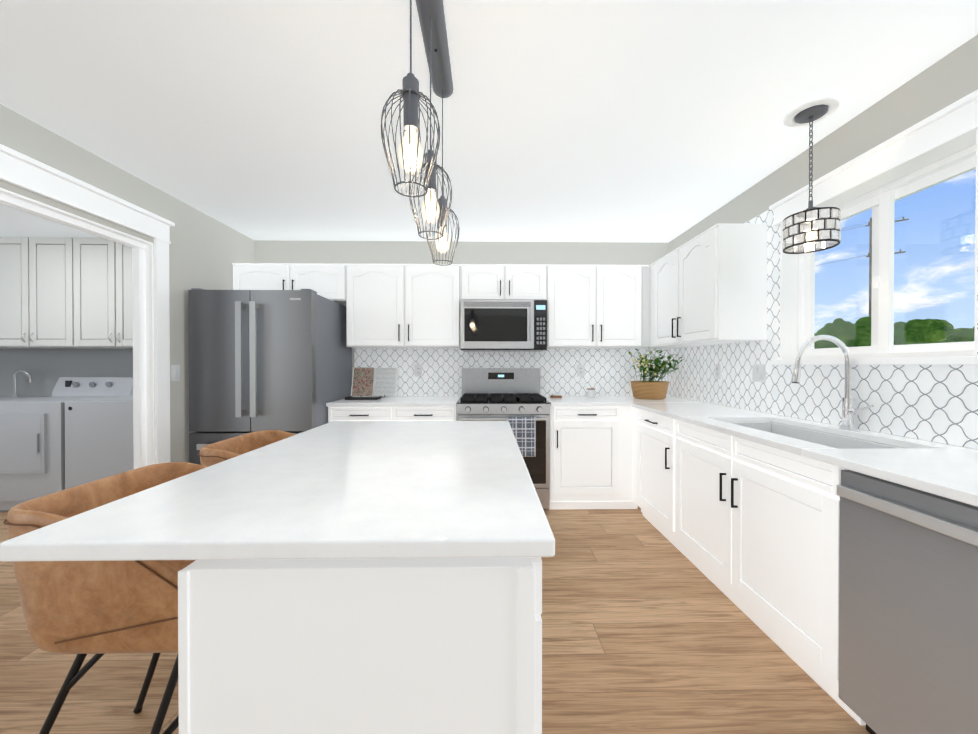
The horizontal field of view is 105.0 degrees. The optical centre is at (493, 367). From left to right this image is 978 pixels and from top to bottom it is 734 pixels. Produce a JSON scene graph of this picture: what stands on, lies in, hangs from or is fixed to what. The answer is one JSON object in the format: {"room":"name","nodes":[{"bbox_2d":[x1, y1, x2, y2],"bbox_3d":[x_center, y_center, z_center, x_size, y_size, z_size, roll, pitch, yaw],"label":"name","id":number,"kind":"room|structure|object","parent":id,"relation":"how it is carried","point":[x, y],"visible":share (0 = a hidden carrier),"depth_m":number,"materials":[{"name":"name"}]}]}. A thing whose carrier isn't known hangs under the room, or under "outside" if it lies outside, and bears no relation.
{"room":"kitchen","nodes":[
{"label":"kitchen","id":0,"kind":"room"},
{"bbox_2d":[0,369,43,400],"bbox_3d":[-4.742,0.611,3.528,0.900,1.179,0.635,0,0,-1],"label":"faucet","id":1,"kind":"object","parent":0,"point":[15,395],"visible":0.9,"depth_m":3.73,"materials":[{"name":"silver metal"}]},
{"bbox_2d":[0,104,255,462],"bbox_3d":[-2.337,0.000,0.527,0.122,2.440,6.520,0,0,-1],"label":"wall","id":2,"kind":"structure","parent":0,"point":[206,252],"depth_m":2.79,"materials":[{"name":"beige paint"}]},
{"bbox_2d":[0,144,174,468],"bbox_3d":[-2.352,0.092,2.127,0.186,2.235,1.103,0,0,-1],"label":"door frame","id":3,"kind":"structure","parent":2,"relation":"attached to","point":[151,329],"depth_m":2.50,"materials":[{"name":"white wood"}]},
{"bbox_2d":[171,365,179,380],"bbox_3d":[-2.306,0.041,2.726,0.011,0.118,0.075,0,0,-1],"label":"light switch","id":4,"kind":"object","parent":2,"relation":"attached to","point":[175,372],"visible":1,"depth_m":2.72,"materials":[{"name":"white plastic"}]},
{"bbox_2d":[0,506,869,733],"bbox_3d":[-1.634,1.270,0.597,7.457,0.100,7.020,0,0,-1],"label":"floor","id":5,"kind":"structure","parent":0,"point":[648,627],"depth_m":1.53,"materials":[{"name":"brown wood"}]},
{"bbox_2d":[0,377,132,511],"bbox_3d":[-3.927,0.651,3.423,0.757,1.101,0.745,0,0,-1],"label":"dryer","id":6,"kind":"object","parent":5,"relation":"on","point":[32,448],"visible":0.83,"depth_m":3.09,"materials":[{"name":"grey metal"}]},
{"bbox_2d":[65,389,133,488],"bbox_3d":[-3.198,0.653,3.454,0.685,1.096,0.718,0,0,-1],"label":"washing machine","id":7,"kind":"object","parent":5,"relation":"on","point":[99,438],"visible":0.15,"depth_m":3.10,"materials":[{"name":"grey metal"}]},
{"bbox_2d":[39,653,178,733],"bbox_3d":[-0.939,0.954,1.120,0.642,0.530,0.435,0,0,-1],"label":"stool legs","id":8,"kind":"object","parent":5,"relation":"on","point":[75,675],"visible":0.27,"depth_m":0.95,"materials":[{"name":"black metal"}]},
{"bbox_2d":[7,462,206,653],"bbox_3d":[-0.921,0.522,1.118,0.546,0.368,0.471,0,0,-1],"label":"seat","id":9,"kind":"object","parent":8,"relation":"on","point":[62,600],"visible":0.29,"depth_m":0.89,"materials":[{"name":"beige leather"}]},
{"bbox_2d":[3,519,177,643],"bbox_3d":[-0.921,0.507,1.118,0.553,0.282,0.478,0,0,-1],"label":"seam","id":10,"kind":"object","parent":9,"relation":"on","point":[138,562],"visible":0.33,"depth_m":0.88,"materials":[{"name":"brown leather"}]},
{"bbox_2d":[188,288,351,464],"bbox_3d":[-1.824,0.304,3.204,0.912,1.797,0.908,0,0,-1],"label":"refrigerator","id":11,"kind":"object","parent":5,"relation":"on","point":[261,360],"visible":0.65,"depth_m":2.81,"materials":[{"name":"silver metal"}]},
{"bbox_2d":[178,557,541,733],"bbox_3d":[-0.237,0.791,1.375,0.700,0.848,1.367,0,0,-1],"label":"kitchen island","id":12,"kind":"object","parent":5,"relation":"on","point":[376,646],"visible":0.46,"depth_m":0.69,"materials":[{"name":"white wood"}]},
{"bbox_2d":[0,421,554,561],"bbox_3d":[-0.388,0.318,1.369,0.975,0.035,1.419,0,0,-1],"label":"island countertop","id":13,"kind":"structure","parent":12,"relation":"on","point":[388,489],"depth_m":0.81,"materials":[{"name":"white stone"}]},
{"bbox_2d":[328,406,457,422],"bbox_3d":[-0.834,0.761,3.368,1.050,0.882,0.652,0,0,-1],"label":"base cabinet","id":14,"kind":"object","parent":5,"relation":"on","point":[442,413],"visible":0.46,"depth_m":3.08,"materials":[{"name":"white wood"}]},
{"bbox_2d":[326,396,460,406],"bbox_3d":[-0.836,0.303,3.370,1.058,0.030,0.630,0,0,-1],"label":"countertop","id":15,"kind":"structure","parent":14,"relation":"on","point":[421,401],"depth_m":3.09,"materials":[{"name":"white stone"}]},
{"bbox_2d":[345,396,381,399],"bbox_3d":[-1.169,0.275,3.389,0.280,0.022,0.160,0,0,-1],"label":"tray","id":16,"kind":"object","parent":15,"relation":"on","point":[362,398],"visible":0.98,"depth_m":3.31,"materials":[{"name":"black metal"}]},
{"bbox_2d":[351,368,397,396],"bbox_3d":[-1.130,0.143,3.586,0.433,0.281,0.151,0,0,-1],"label":"books","id":17,"kind":"object","parent":15,"relation":"on","point":[374,381],"visible":0.98,"depth_m":3.56,"materials":[{"name":"white paper"}]},
{"bbox_2d":[457,368,549,509],"bbox_3d":[0.083,0.607,3.353,0.762,1.190,0.695,0,0,-1],"label":"range","id":18,"kind":"object","parent":5,"relation":"on","point":[495,394],"visible":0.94,"depth_m":3.09,"materials":[{"name":"silver metal"}]},
{"bbox_2d":[507,417,535,456],"bbox_3d":[0.226,0.556,3.018,0.233,0.315,0.048,0,0,-1],"label":"towel","id":19,"kind":"object","parent":18,"relation":"hanging from","point":[524,430],"visible":0.71,"depth_m":3.00,"materials":[{"name":"white fabric"}]},
{"bbox_2d":[549,406,632,508],"bbox_3d":[0.809,0.760,3.410,0.682,0.882,0.622,0,0,-1],"label":"base cabinet","id":20,"kind":"object","parent":5,"relation":"on","point":[590,457],"depth_m":3.11,"materials":[{"name":"white wood"}]},
{"bbox_2d":[544,396,627,405],"bbox_3d":[0.786,0.302,3.395,0.630,0.030,0.634,0,0,-1],"label":"countertop","id":21,"kind":"structure","parent":20,"relation":"on","point":[565,400],"depth_m":3.18,"materials":[{"name":"white stone"}]},
{"bbox_2d":[550,393,561,397],"bbox_3d":[0.598,0.265,3.559,0.100,0.040,0.080,0,0,-1],"label":"tray","id":22,"kind":"object","parent":21,"relation":"on","point":[555,395],"depth_m":3.53,"materials":[{"name":"brown wood"}]},
{"bbox_2d":[587,388,594,397],"bbox_3d":[0.938,0.244,3.584,0.080,0.082,0.080,0,0,-1],"label":"cup","id":23,"kind":"object","parent":21,"relation":"on","point":[591,392],"depth_m":3.55,"materials":[{"name":"white plastic"}]},
{"bbox_2d":[632,407,783,550],"bbox_3d":[1.450,0.765,2.718,0.609,0.882,0.808,0,0,-1],"label":"base cabinet","id":24,"kind":"object","parent":5,"relation":"on","point":[658,441],"depth_m":2.50,"materials":[{"name":"white wood"}]},
{"bbox_2d":[620,396,977,506],"bbox_3d":[1.454,0.316,1.378,0.637,0.030,4.690,0,0,-1],"label":"countertop","id":25,"kind":"structure","parent":24,"relation":"on","point":[946,471],"depth_m":1.37,"materials":[{"name":"white stone"}]},
{"bbox_2d":[629,347,683,399],"bbox_3d":[1.459,0.047,3.434,0.490,0.478,0.397,0,0,-1],"label":"potted plant","id":26,"kind":"object","parent":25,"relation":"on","point":[650,389],"visible":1,"depth_m":3.35,"materials":[{"name":"plant"}]},
{"bbox_2d":[728,422,900,448],"bbox_3d":[1.473,0.427,1.814,0.420,0.197,0.860,0,0,-1],"label":"sink","id":27,"kind":"object","parent":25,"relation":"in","point":[828,439],"visible":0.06,"depth_m":1.94,"materials":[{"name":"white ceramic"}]},
{"bbox_2d":[791,335,872,429],"bbox_3d":[1.596,0.070,1.763,0.305,0.454,0.158,0,0,-1],"label":"kitchen faucet","id":28,"kind":"object","parent":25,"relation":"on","point":[849,411],"visible":1,"depth_m":1.80,"materials":[{"name":"silver metal"}]},
{"bbox_2d":[680,455,865,724],"bbox_3d":[1.465,0.882,1.828,0.609,0.660,1.107,0,0,-1],"label":"base cabinet","id":29,"kind":"object","parent":5,"relation":"on","point":[750,529],"depth_m":1.56,"materials":[{"name":"white wood"}]},
{"bbox_2d":[836,470,977,733],"bbox_3d":[1.448,0.778,0.966,0.612,0.878,0.596,0,0,-1],"label":"dishwasher","id":30,"kind":"object","parent":5,"relation":"on","point":[908,610],"visible":0.9,"depth_m":1.05,"materials":[{"name":"silver metal"}]},
{"bbox_3d":[-0.990,0.949,1.778,0.642,0.530,0.435,0,0,-1],"label":"frame","id":31,"kind":"object","parent":5,"relation":"on","visible":0},
{"bbox_2d":[199,430,295,466],"bbox_3d":[-0.972,0.518,1.776,0.546,0.368,0.471,0,0,-1],"label":"seat","id":32,"kind":"object","parent":31,"relation":"on","point":[230,448],"visible":0.12,"depth_m":1.80,"materials":[{"name":"beige leather"}]},
{"bbox_2d":[198,454,227,459],"bbox_3d":[-0.972,0.503,1.775,0.553,0.282,0.478,0,0,-1],"label":"panel","id":33,"kind":"object","parent":32,"relation":"on","point":[213,456],"visible":0.1,"depth_m":1.53,"materials":[{"name":"brown leather"}]},
{"bbox_2d":[256,240,667,396],"bbox_3d":[-0.296,-0.021,3.762,4.020,2.440,0.120,0,0,-1],"label":"wall","id":34,"kind":"structure","parent":0,"point":[267,251],"depth_m":3.69,"materials":[{"name":"beige paint"}]},
{"bbox_2d":[232,263,680,348],"bbox_3d":[-0.290,-0.556,3.512,4.064,0.744,0.367,0,0,-1],"label":"upper cabinet","id":35,"kind":"object","parent":34,"relation":"attached to","point":[402,306],"visible":0.9,"depth_m":3.36,"materials":[{"name":"white wood"}]},
{"bbox_2d":[460,300,546,351],"bbox_3d":[0.092,-0.376,3.480,0.765,0.441,0.427,0,0,-1],"label":"microwave","id":36,"kind":"object","parent":34,"relation":"attached to","point":[503,325],"visible":1,"depth_m":3.30,"materials":[{"name":"silver metal"}]},
{"bbox_2d":[354,348,665,395],"bbox_3d":[0.186,-0.364,3.702,3.090,1.298,0.008,0,0,-1],"label":"tile backsplash","id":37,"kind":"structure","parent":34,"relation":"attached to","point":[610,372],"depth_m":3.70,"materials":[{"name":"white tile"}]},
{"bbox_2d":[414,365,421,376],"bbox_3d":[-0.734,0.032,3.681,0.075,0.118,0.008,0,0,-1],"label":"electrical outlet","id":38,"kind":"object","parent":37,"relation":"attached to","point":[417,370],"visible":1,"depth_m":3.68,"materials":[{"name":"white plastic"}]},
{"bbox_2d":[577,365,584,376],"bbox_3d":[0.870,0.031,3.708,0.075,0.118,0.008,0,0,-1],"label":"electrical outlet","id":39,"kind":"object","parent":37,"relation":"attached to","point":[580,370],"visible":1,"depth_m":3.71,"materials":[{"name":"white plastic"}]},
{"bbox_2d":[0,0,977,242],"bbox_3d":[-1.634,-1.270,0.581,7.457,0.100,7.020,0,0,-1],"label":"ceiling","id":40,"kind":"structure","parent":0,"point":[652,121],"depth_m":1.71,"materials":[{"name":"white paint"}]},
{"bbox_2d":[0,237,79,348],"bbox_3d":[-4.340,-0.710,3.674,0.932,1.036,0.340,0,0,-1],"label":"upper cabinet","id":41,"kind":"object","parent":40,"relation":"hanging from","point":[66,292],"depth_m":3.51,"materials":[{"name":"white wood"}]},
{"bbox_2d":[80,237,132,348],"bbox_3d":[-3.586,-0.710,3.687,0.840,1.036,0.340,0,0,-1],"label":"upper cabinet","id":42,"kind":"object","parent":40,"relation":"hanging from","point":[106,286],"depth_m":3.52,"materials":[{"name":"white wood"}]},
{"bbox_2d":[415,0,453,97],"bbox_3d":[-0.212,-1.208,1.202,0.092,0.028,0.986,0,0,-1],"label":"canopy","id":43,"kind":"object","parent":40,"relation":"in","point":[441,76],"visible":0.92,"depth_m":1.40,"materials":[{"name":"grey metal"}]},
{"bbox_2d":[381,0,439,197],"bbox_3d":[-0.208,-0.822,0.948,0.146,0.745,0.146,0,0,-1],"label":"pendant light","id":44,"kind":"object","parent":43,"relation":"hanging from","point":[411,157],"visible":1,"depth_m":0.93,"materials":[{"name":"grey metal"}]},
{"bbox_2d":[409,16,451,239],"bbox_3d":[-0.214,-0.824,1.282,0.146,0.745,0.146,0,0,-1],"label":"pendant light","id":45,"kind":"object","parent":43,"relation":"hanging from","point":[431,212],"visible":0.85,"depth_m":1.27,"materials":[{"name":"grey metal"}]},
{"bbox_2d":[425,90,459,265],"bbox_3d":[-0.220,-0.826,1.627,0.146,0.745,0.146,0,0,-1],"label":"pendant light","id":46,"kind":"object","parent":43,"relation":"hanging from","point":[442,244],"visible":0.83,"depth_m":1.61,"materials":[{"name":"grey metal"}]},
{"bbox_2d":[782,96,840,253],"bbox_3d":[1.524,-0.899,1.798,0.215,0.650,0.215,0,0,-1],"label":"pendant light","id":47,"kind":"object","parent":40,"relation":"hanging from","point":[804,233],"visible":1,"depth_m":1.76,"materials":[{"name":"white"}]},
{"bbox_2d":[668,34,977,449],"bbox_3d":[1.896,0.000,0.598,0.200,2.440,6.520,0,0,-1],"label":"wall","id":48,"kind":"structure","parent":0,"point":[953,77],"depth_m":1.79,"materials":[{"name":"beige paint"}]},
{"bbox_2d":[649,223,766,346],"bbox_3d":[1.570,-0.552,2.903,0.367,0.744,1.007,0,0,-1],"label":"upper cabinet","id":49,"kind":"object","parent":48,"relation":"attached to","point":[708,286],"visible":1,"depth_m":2.43,"materials":[{"name":"white wood"}]},
{"bbox_2d":[666,210,977,448],"bbox_3d":[1.767,-0.353,1.908,0.008,1.298,3.648,0,0,-1],"label":"tile backsplash","id":50,"kind":"structure","parent":48,"relation":"attached to","point":[937,403],"depth_m":2.00,"materials":[{"name":"white tile"}]},
{"bbox_2d":[715,364,720,378],"bbox_3d":[1.742,0.033,2.906,0.008,0.118,0.075,0,0,-1],"label":"electrical outlet","id":51,"kind":"object","parent":50,"relation":"attached to","point":[717,371],"visible":1,"depth_m":2.90,"materials":[{"name":"white plastic"}]},
{"bbox_2d":[752,364,765,381],"bbox_3d":[1.748,0.035,2.466,0.011,0.118,0.121,0,0,-1],"label":"light switch","id":52,"kind":"object","parent":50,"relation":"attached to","point":[758,372],"visible":1,"depth_m":2.46,"materials":[{"name":"white plastic"}]},
{"bbox_2d":[769,90,977,364],"bbox_3d":[1.839,-0.508,1.839,0.210,0.990,1.020,0,0,-1],"label":"window","id":53,"kind":"structure","parent":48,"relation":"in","point":[949,130],"depth_m":1.79,"materials":[{"name":"white wood"}]},
{"label":"outside","id":54,"kind":"structure","parent":0,"visible":0},
{"bbox_2d":[814,317,974,348],"bbox_3d":[51.134,-0.427,53.535,82.662,12.406,77.214,0,0,-1],"label":"trees","id":55,"kind":"object","parent":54,"point":[904,332],"depth_m":24.16,"materials":[{"name":"green plant"}]},
{"bbox_3d":[80.492,2.056,41.284,157.743,0.200,240.000,0,0,-1],"label":"ground","id":56,"kind":"structure","parent":54,"visible":0},
{"bbox_2d":[816,217,908,316],"bbox_3d":[11.336,-5.324,38.178,47.219,14.600,0.843,0,0,19],"label":"utility pole","id":57,"kind":"object","parent":56,"relation":"on","point":[870,263],"depth_m":31.54,"materials":[{"name":"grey wood"}]}
]}

